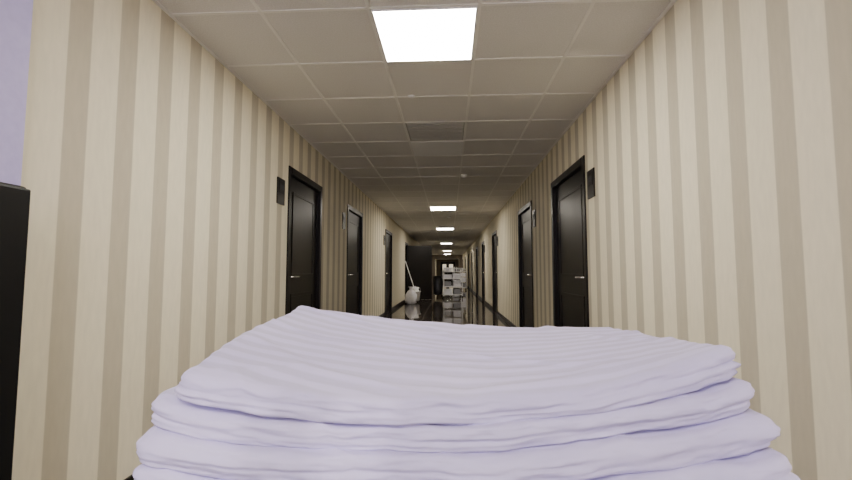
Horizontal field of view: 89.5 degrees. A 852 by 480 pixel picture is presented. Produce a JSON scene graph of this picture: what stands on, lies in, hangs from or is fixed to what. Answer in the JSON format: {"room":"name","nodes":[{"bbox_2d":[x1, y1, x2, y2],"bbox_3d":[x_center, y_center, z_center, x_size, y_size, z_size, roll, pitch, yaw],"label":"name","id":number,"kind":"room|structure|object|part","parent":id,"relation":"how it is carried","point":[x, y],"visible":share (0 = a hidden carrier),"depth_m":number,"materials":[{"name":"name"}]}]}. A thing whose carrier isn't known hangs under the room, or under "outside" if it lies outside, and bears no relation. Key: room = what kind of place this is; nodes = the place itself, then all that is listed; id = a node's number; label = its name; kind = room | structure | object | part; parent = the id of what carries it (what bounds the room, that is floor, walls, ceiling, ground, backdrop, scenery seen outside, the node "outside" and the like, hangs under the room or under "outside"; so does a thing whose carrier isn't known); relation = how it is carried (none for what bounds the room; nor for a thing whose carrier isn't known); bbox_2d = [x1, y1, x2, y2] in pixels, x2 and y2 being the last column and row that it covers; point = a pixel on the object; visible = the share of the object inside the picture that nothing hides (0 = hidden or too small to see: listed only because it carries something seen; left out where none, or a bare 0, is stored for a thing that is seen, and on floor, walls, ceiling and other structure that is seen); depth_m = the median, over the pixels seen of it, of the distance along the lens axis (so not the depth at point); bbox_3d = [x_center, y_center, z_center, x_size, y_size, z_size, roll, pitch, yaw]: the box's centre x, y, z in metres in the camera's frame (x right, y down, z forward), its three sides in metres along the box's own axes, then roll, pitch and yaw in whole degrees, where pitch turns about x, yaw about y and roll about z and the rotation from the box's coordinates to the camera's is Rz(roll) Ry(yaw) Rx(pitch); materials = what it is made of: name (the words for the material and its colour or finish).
{"room":"hotel corridor","nodes":[
{"label":"hotel corridor","id":0,"kind":"room"},
{"bbox_2d":[12,0,436,479],"bbox_3d":[-0.245,1.686,25.896,0.160,2.500,56.200,0,-4,3],"label":"wall","id":1,"kind":"structure","parent":0,"point":[157,240],"depth_m":2.15,"materials":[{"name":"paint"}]},
{"bbox_2d":[0,0,32,185],"bbox_3d":[-1.492,-0.109,0.858,0.030,2.500,1.335,0,-4,3],"label":"wall","id":2,"kind":"structure","parent":1,"relation":"attached to","point":[15,15],"depth_m":1.50,"materials":[{"name":"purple paint"}]},
{"bbox_2d":[124,299,404,479],"bbox_3d":[-0.158,2.887,25.805,0.015,0.090,56.200,0,-4,3],"label":"baseboard","id":3,"kind":"structure","parent":1,"relation":"attached to","point":[130,477],"depth_m":10.21,"materials":[{"name":"black wood"}]},
{"bbox_2d":[276,177,284,205],"bbox_3d":[-1.333,-0.448,3.959,0.019,0.240,0.170,0,-4,3],"label":"number sign","id":4,"kind":"object","parent":1,"relation":"attached to","point":[280,195],"visible":1,"depth_m":3.94,"materials":[{"name":"black"}]},
{"bbox_3d":[-1.328,-0.485,3.961,0.005,0.115,0.130,0,-4,3],"label":"panel","id":5,"kind":"part","parent":4,"relation":"part of","materials":[{"name":"black plastic"}]},
{"bbox_2d":[152,0,421,245],"bbox_3d":[-0.154,0.442,25.980,0.022,0.006,56.200,0,-4,3],"label":"trim","id":6,"kind":"structure","parent":1,"relation":"attached to","point":[156,2],"depth_m":3.18,"materials":[{"name":"white"}]},
{"bbox_2d":[289,178,316,312],"bbox_3d":[-1.323,0.398,4.636,0.110,2.018,0.944,0,-4,3],"label":"door leaf","id":7,"kind":"structure","parent":1,"relation":"attached to","point":[304,198],"depth_m":4.65,"materials":[{"name":"brown wood"}]},
{"bbox_2d":[285,166,322,314],"bbox_3d":[-1.377,0.363,4.641,0.174,2.100,1.090,0,-4,3],"label":"frame","id":8,"kind":"object","parent":1,"relation":"attached to","point":[292,173],"visible":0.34,"depth_m":4.75,"materials":[{"name":"black wood"}]},
{"bbox_2d":[342,212,345,229],"bbox_3d":[-1.206,-0.278,6.329,0.019,0.240,0.170,0,-4,3],"label":"number sign","id":9,"kind":"object","parent":1,"relation":"attached to","point":[343,214],"visible":1,"depth_m":6.29,"materials":[{"name":"black metal"}]},
{"bbox_2d":[348,211,359,314],"bbox_3d":[-1.193,0.572,7.076,0.110,2.018,1.004,0,-4,3],"label":"door leaf","id":10,"kind":"structure","parent":1,"relation":"attached to","point":[354,221],"depth_m":7.13,"materials":[{"name":"brown wood"}]},
{"bbox_2d":[346,204,362,314],"bbox_3d":[-1.246,0.538,7.081,0.174,2.100,1.150,0,-4,3],"label":"frame","id":11,"kind":"object","parent":1,"relation":"attached to","point":[351,209],"visible":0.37,"depth_m":7.54,"materials":[{"name":"black wood"}]},
{"bbox_2d":[386,234,389,312],"bbox_3d":[-0.981,0.856,11.035,0.110,2.018,1.054,0,-4,3],"label":"door leaf","id":12,"kind":"object","parent":1,"relation":"attached to","point":[387,235],"visible":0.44,"depth_m":11.08,"materials":[{"name":"brown wood"}]},
{"bbox_2d":[385,229,391,315],"bbox_3d":[-1.034,0.822,11.040,0.174,2.100,1.200,0,-4,3],"label":"frame","id":13,"kind":"object","parent":1,"relation":"attached to","point":[386,230],"visible":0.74,"depth_m":11.51,"materials":[{"name":"black wood"}]},
{"bbox_2d":[405,242,407,294],"bbox_3d":[-0.785,1.153,15.672,0.174,2.100,1.100,0,-4,3],"label":"frame","id":14,"kind":"object","parent":1,"relation":"attached to","point":[406,244],"visible":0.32,"depth_m":16.12,"materials":[{"name":"black wood"}]},
{"bbox_2d":[407,246,431,299],"bbox_3d":[-0.252,1.230,16.250,0.954,2.018,0.110,1,-4,-12],"label":"door leaf","id":15,"kind":"structure","parent":1,"relation":"attached to","point":[419,258],"depth_m":16.21,"materials":[{"name":"brown wood"}]},
{"bbox_2d":[432,255,461,282],"bbox_3d":[1.890,2.592,38.542,2.750,2.500,0.150,0,-4,3],"label":"trim","id":16,"kind":"structure","parent":1,"relation":"attached to","point":[434,257],"depth_m":38.53,"materials":[{"name":"brown paint"}]},
{"bbox_2d":[157,0,671,254],"bbox_3d":[0.459,0.386,25.951,4.570,0.100,56.200,0,-4,3],"label":"ceiling","id":17,"kind":"structure","parent":0,"point":[610,28],"depth_m":3.22,"materials":[{"name":"tile"}]},
{"bbox_2d":[172,0,659,254],"bbox_3d":[1.208,0.435,25.908,2.706,0.004,56.200,0,-4,3],"label":"grid","id":18,"kind":"object","parent":17,"relation":"attached to","point":[479,4],"depth_m":3.19,"materials":[{"name":"white metal"}]},
{"bbox_2d":[371,6,477,61],"bbox_3d":[0.004,-1.231,2.613,0.580,0.010,0.580,0,-4,3],"label":"housing","id":19,"kind":"object","parent":17,"relation":"attached to","point":[476,7],"visible":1,"depth_m":2.34,"materials":[{"name":"white plastic"}]},
{"bbox_2d":[373,9,475,61],"bbox_3d":[0.004,-1.232,2.613,0.560,0.009,0.560,0,-4,3],"label":"ceiling light","id":20,"kind":"object","parent":19,"relation":"attached to","point":[417,35],"visible":1,"depth_m":2.56,"materials":[{"name":"white plastic"}]},
{"bbox_2d":[405,122,464,140],"bbox_3d":[0.101,-1.103,4.406,0.570,0.010,0.570,0,-4,3],"label":"ceiling air vent","id":21,"kind":"object","parent":17,"relation":"attached to","point":[440,131],"depth_m":4.37,"materials":[{"name":"grey metal"}]},
{"bbox_2d":[410,141,462,155],"bbox_3d":[0.133,-1.060,5.003,0.580,0.010,0.580,0,-4,3],"label":"housing","id":22,"kind":"object","parent":17,"relation":"attached to","point":[427,141],"visible":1,"depth_m":4.74,"materials":[{"name":"white plastic"}]},
{"bbox_2d":[412,142,461,155],"bbox_3d":[0.133,-1.060,5.004,0.560,0.009,0.560,0,-4,3],"label":"diffuser","id":23,"kind":"object","parent":22,"relation":"attached to","point":[420,148],"visible":1,"depth_m":4.97,"materials":[{"name":"white plastic"}]},
{"bbox_3d":[0.389,-0.717,9.784,0.580,0.010,0.580,0,-4,3],"label":"housing","id":24,"kind":"object","parent":17,"relation":"attached to","visible":0},
{"bbox_2d":[430,207,455,209],"bbox_3d":[0.389,-0.718,9.784,0.560,0.009,0.560,0,-4,3],"label":"diffuser","id":25,"kind":"object","parent":24,"relation":"attached to","point":[432,208],"visible":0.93,"depth_m":9.76,"materials":[{"name":"white plastic"}]},
{"bbox_3d":[0.645,-0.375,14.565,0.580,0.010,0.580,0,-4,3],"label":"housing","id":26,"kind":"object","parent":17,"relation":"attached to","visible":0},
{"bbox_2d":[437,228,452,229],"bbox_3d":[0.645,-0.375,14.565,0.560,0.009,0.560,0,-4,3],"label":"diffuser","id":27,"kind":"object","parent":26,"relation":"attached to","point":[437,228],"visible":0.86,"depth_m":14.54,"materials":[{"name":"white plastic"}]},
{"bbox_2d":[383,279,509,326],"bbox_3d":[0.459,2.980,25.765,4.570,0.100,56.200,0,-4,3],"label":"floor","id":28,"kind":"structure","parent":0,"point":[453,309],"depth_m":11.45,"materials":[{"name":"tile"}]},
{"bbox_2d":[0,182,30,479],"bbox_3d":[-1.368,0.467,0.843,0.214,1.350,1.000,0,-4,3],"label":"door","id":29,"kind":"structure","parent":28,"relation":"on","point":[14,199],"depth_m":1.31,"materials":[{"name":"black paint"}]},
{"bbox_2d":[405,287,416,303],"bbox_3d":[-0.503,1.809,14.047,0.415,0.560,0.387,0,-4,3],"label":"sack","id":30,"kind":"object","parent":28,"relation":"on","point":[411,296],"visible":0.97,"depth_m":13.91,"materials":[{"name":"white fabric"}]},
{"bbox_2d":[405,261,420,301],"bbox_3d":[-0.459,1.425,14.740,0.568,1.424,0.408,0,-4,3],"label":"bucket","id":31,"kind":"object","parent":28,"relation":"on","point":[416,289],"visible":0.58,"depth_m":14.63,"materials":[{"name":"white plastic"}]},
{"bbox_2d":[441,263,453,279],"bbox_3d":[2.731,3.884,53.761,1.600,2.100,0.060,0,-4,3],"label":"leaves","id":32,"kind":"object","parent":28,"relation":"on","point":[447,264],"visible":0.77,"depth_m":53.75,"materials":[{"name":"brown wood"}]},
{"bbox_2d":[433,267,462,298],"bbox_3d":[0.843,1.686,17.047,1.149,1.235,0.960,0,-4,-2],"label":"cart","id":33,"kind":"object","parent":28,"relation":"on","point":[439,283],"visible":1,"depth_m":16.79,"materials":[{"name":"white plastic"}]},
{"bbox_3d":[1.038,1.707,17.091,0.756,0.998,0.806,0,-4,-2],"label":"frame","id":34,"kind":"part","parent":33,"relation":"part of","materials":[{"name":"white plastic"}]},
{"bbox_2d":[453,269,466,287],"bbox_3d":[1.921,2.205,24.297,0.756,1.235,0.960,-1,-4,9],"label":"cart","id":35,"kind":"object","parent":28,"relation":"on","point":[464,274],"visible":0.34,"depth_m":24.00,"materials":[{"name":"white plastic"}]},
{"bbox_3d":[0.060,0.767,0.700,0.780,0.730,0.530,0,-4,3],"label":"trolley","id":36,"kind":"object","parent":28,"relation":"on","visible":0},
{"bbox_2d":[132,306,800,479],"bbox_3d":[0.053,0.262,0.728,0.845,0.266,0.518,0,-4,3],"label":"sheets","id":37,"kind":"object","parent":36,"relation":"on","point":[305,393],"visible":1,"depth_m":0.54,"materials":[{"name":"fabric"}]},
{"bbox_2d":[437,259,458,275],"bbox_3d":[2.711,3.690,53.856,3.070,2.500,0.100,0,-4,3],"label":"wall","id":38,"kind":"structure","parent":0,"point":[439,261],"depth_m":53.87,"materials":[{"name":"brown paint"}]},
{"bbox_2d":[462,0,851,479],"bbox_3d":[2.661,1.675,25.741,0.160,2.500,56.200,0,-4,3],"label":"wall","id":39,"kind":"structure","parent":0,"point":[719,150],"depth_m":1.82,"materials":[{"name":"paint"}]},
{"bbox_2d":[468,254,468,287],"bbox_3d":[2.688,1.921,26.374,0.174,2.100,1.100,0,-4,3],"label":"frame","id":40,"kind":"object","parent":39,"relation":"attached to","point":[468,254],"visible":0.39,"depth_m":26.85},
{"bbox_2d":[471,251,472,290],"bbox_3d":[2.475,1.635,22.390,0.174,2.100,1.100,0,-4,3],"label":"frame","id":41,"kind":"object","parent":39,"relation":"attached to","point":[471,251],"visible":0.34,"depth_m":22.68,"materials":[{"name":"black wood"}]},
{"bbox_2d":[476,246,477,295],"bbox_3d":[2.261,1.349,18.406,0.174,2.100,1.100,0,-4,3],"label":"frame","id":42,"kind":"object","parent":39,"relation":"attached to","point":[477,246],"visible":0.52,"depth_m":18.85,"materials":[{"name":"black wood"}]},
{"bbox_2d":[482,241,484,302],"bbox_3d":[2.080,1.107,15.020,0.174,2.100,1.100,0,-4,3],"label":"frame","id":43,"kind":"object","parent":39,"relation":"attached to","point":[483,241],"visible":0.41,"depth_m":15.43,"materials":[{"name":"black wood"}]},
{"bbox_2d":[483,244,483,299],"bbox_3d":[2.027,1.142,15.020,0.110,2.018,0.954,0,-4,3],"label":"door leaf","id":44,"kind":"object","parent":39,"relation":"attached to","point":[483,244],"visible":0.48,"depth_m":15.34,"materials":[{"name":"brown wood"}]},
{"bbox_2d":[466,285,516,326],"bbox_3d":[2.573,2.877,25.659,0.015,0.090,56.200,0,-4,3],"label":"baseboard","id":45,"kind":"structure","parent":39,"relation":"attached to","point":[499,314],"depth_m":9.95,"materials":[{"name":"black wood"}]},
{"bbox_2d":[492,230,497,310],"bbox_3d":[1.878,0.837,11.260,0.174,2.100,1.150,0,-4,3],"label":"frame","id":46,"kind":"object","parent":39,"relation":"attached to","point":[495,232],"visible":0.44,"depth_m":11.74,"materials":[{"name":"black wood"}]},
{"bbox_2d":[494,235,496,311],"bbox_3d":[1.825,0.872,11.260,0.110,2.018,1.004,0,-4,3],"label":"door leaf","id":47,"kind":"object","parent":39,"relation":"attached to","point":[495,269],"visible":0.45,"depth_m":11.42,"materials":[{"name":"brown wood"}]},
{"bbox_2d":[518,200,533,327],"bbox_3d":[1.637,0.514,6.753,0.174,2.100,1.200,0,-4,3],"label":"frame","id":48,"kind":"object","parent":39,"relation":"attached to","point":[528,205],"visible":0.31,"depth_m":7.23,"materials":[{"name":"black wood"}]},
{"bbox_2d":[521,209,531,327],"bbox_3d":[1.584,0.549,6.753,0.110,2.018,1.054,0,-4,3],"label":"door leaf","id":49,"kind":"object","parent":39,"relation":"attached to","point":[525,218],"visible":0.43,"depth_m":6.84,"materials":[{"name":"brown wood"}]},
{"bbox_2d":[533,209,535,227],"bbox_3d":[1.512,-0.301,6.015,0.019,0.240,0.170,0,-4,3],"label":"number sign","id":50,"kind":"object","parent":39,"relation":"attached to","point":[534,211],"visible":1,"depth_m":5.96,"materials":[{"name":"black"}]},
{"bbox_2d":[551,155,588,326],"bbox_3d":[1.507,0.340,4.327,0.174,2.100,1.230,0,-4,3],"label":"frame","id":51,"kind":"object","parent":39,"relation":"attached to","point":[579,164],"visible":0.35,"depth_m":4.47,"materials":[{"name":"black wood"}]},
{"bbox_2d":[463,0,676,253],"bbox_3d":[2.570,0.431,25.835,0.022,0.006,56.200,0,-4,3],"label":"trim","id":52,"kind":"structure","parent":39,"relation":"attached to","point":[672,2],"depth_m":3.17,"materials":[{"name":"white"}]},
{"bbox_2d":[556,170,584,326],"bbox_3d":[1.454,0.375,4.328,0.110,2.018,1.084,0,-4,3],"label":"door leaf","id":53,"kind":"structure","parent":39,"relation":"attached to","point":[571,294],"depth_m":4.35,"materials":[{"name":"brown wood"}]},
{"bbox_2d":[587,167,594,199],"bbox_3d":[1.383,-0.473,3.614,0.019,0.240,0.170,0,-4,3],"label":"number sign","id":54,"kind":"object","parent":39,"relation":"attached to","point":[591,173],"visible":1,"depth_m":3.58,"materials":[{"name":"black"}]},
{"bbox_3d":[1.378,-0.510,3.617,0.005,0.115,0.130,0,-4,3],"label":"panel","id":55,"kind":"part","parent":54,"relation":"part of","materials":[{"name":"black plastic"}]},
{"bbox_3d":[2.730,3.843,53.749,1.760,2.180,0.090,0,-4,3],"label":"frame","id":56,"kind":"object","parent":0,"visible":0},
{"bbox_2d":[443,264,452,270],"bbox_3d":[2.729,3.482,53.755,1.300,0.900,0.010,0,-4,3],"label":"glazing","id":57,"kind":"object","parent":56,"relation":"attached to","point":[444,265],"visible":0.57,"depth_m":53.75,"materials":[{"name":"beige"}]}
]}

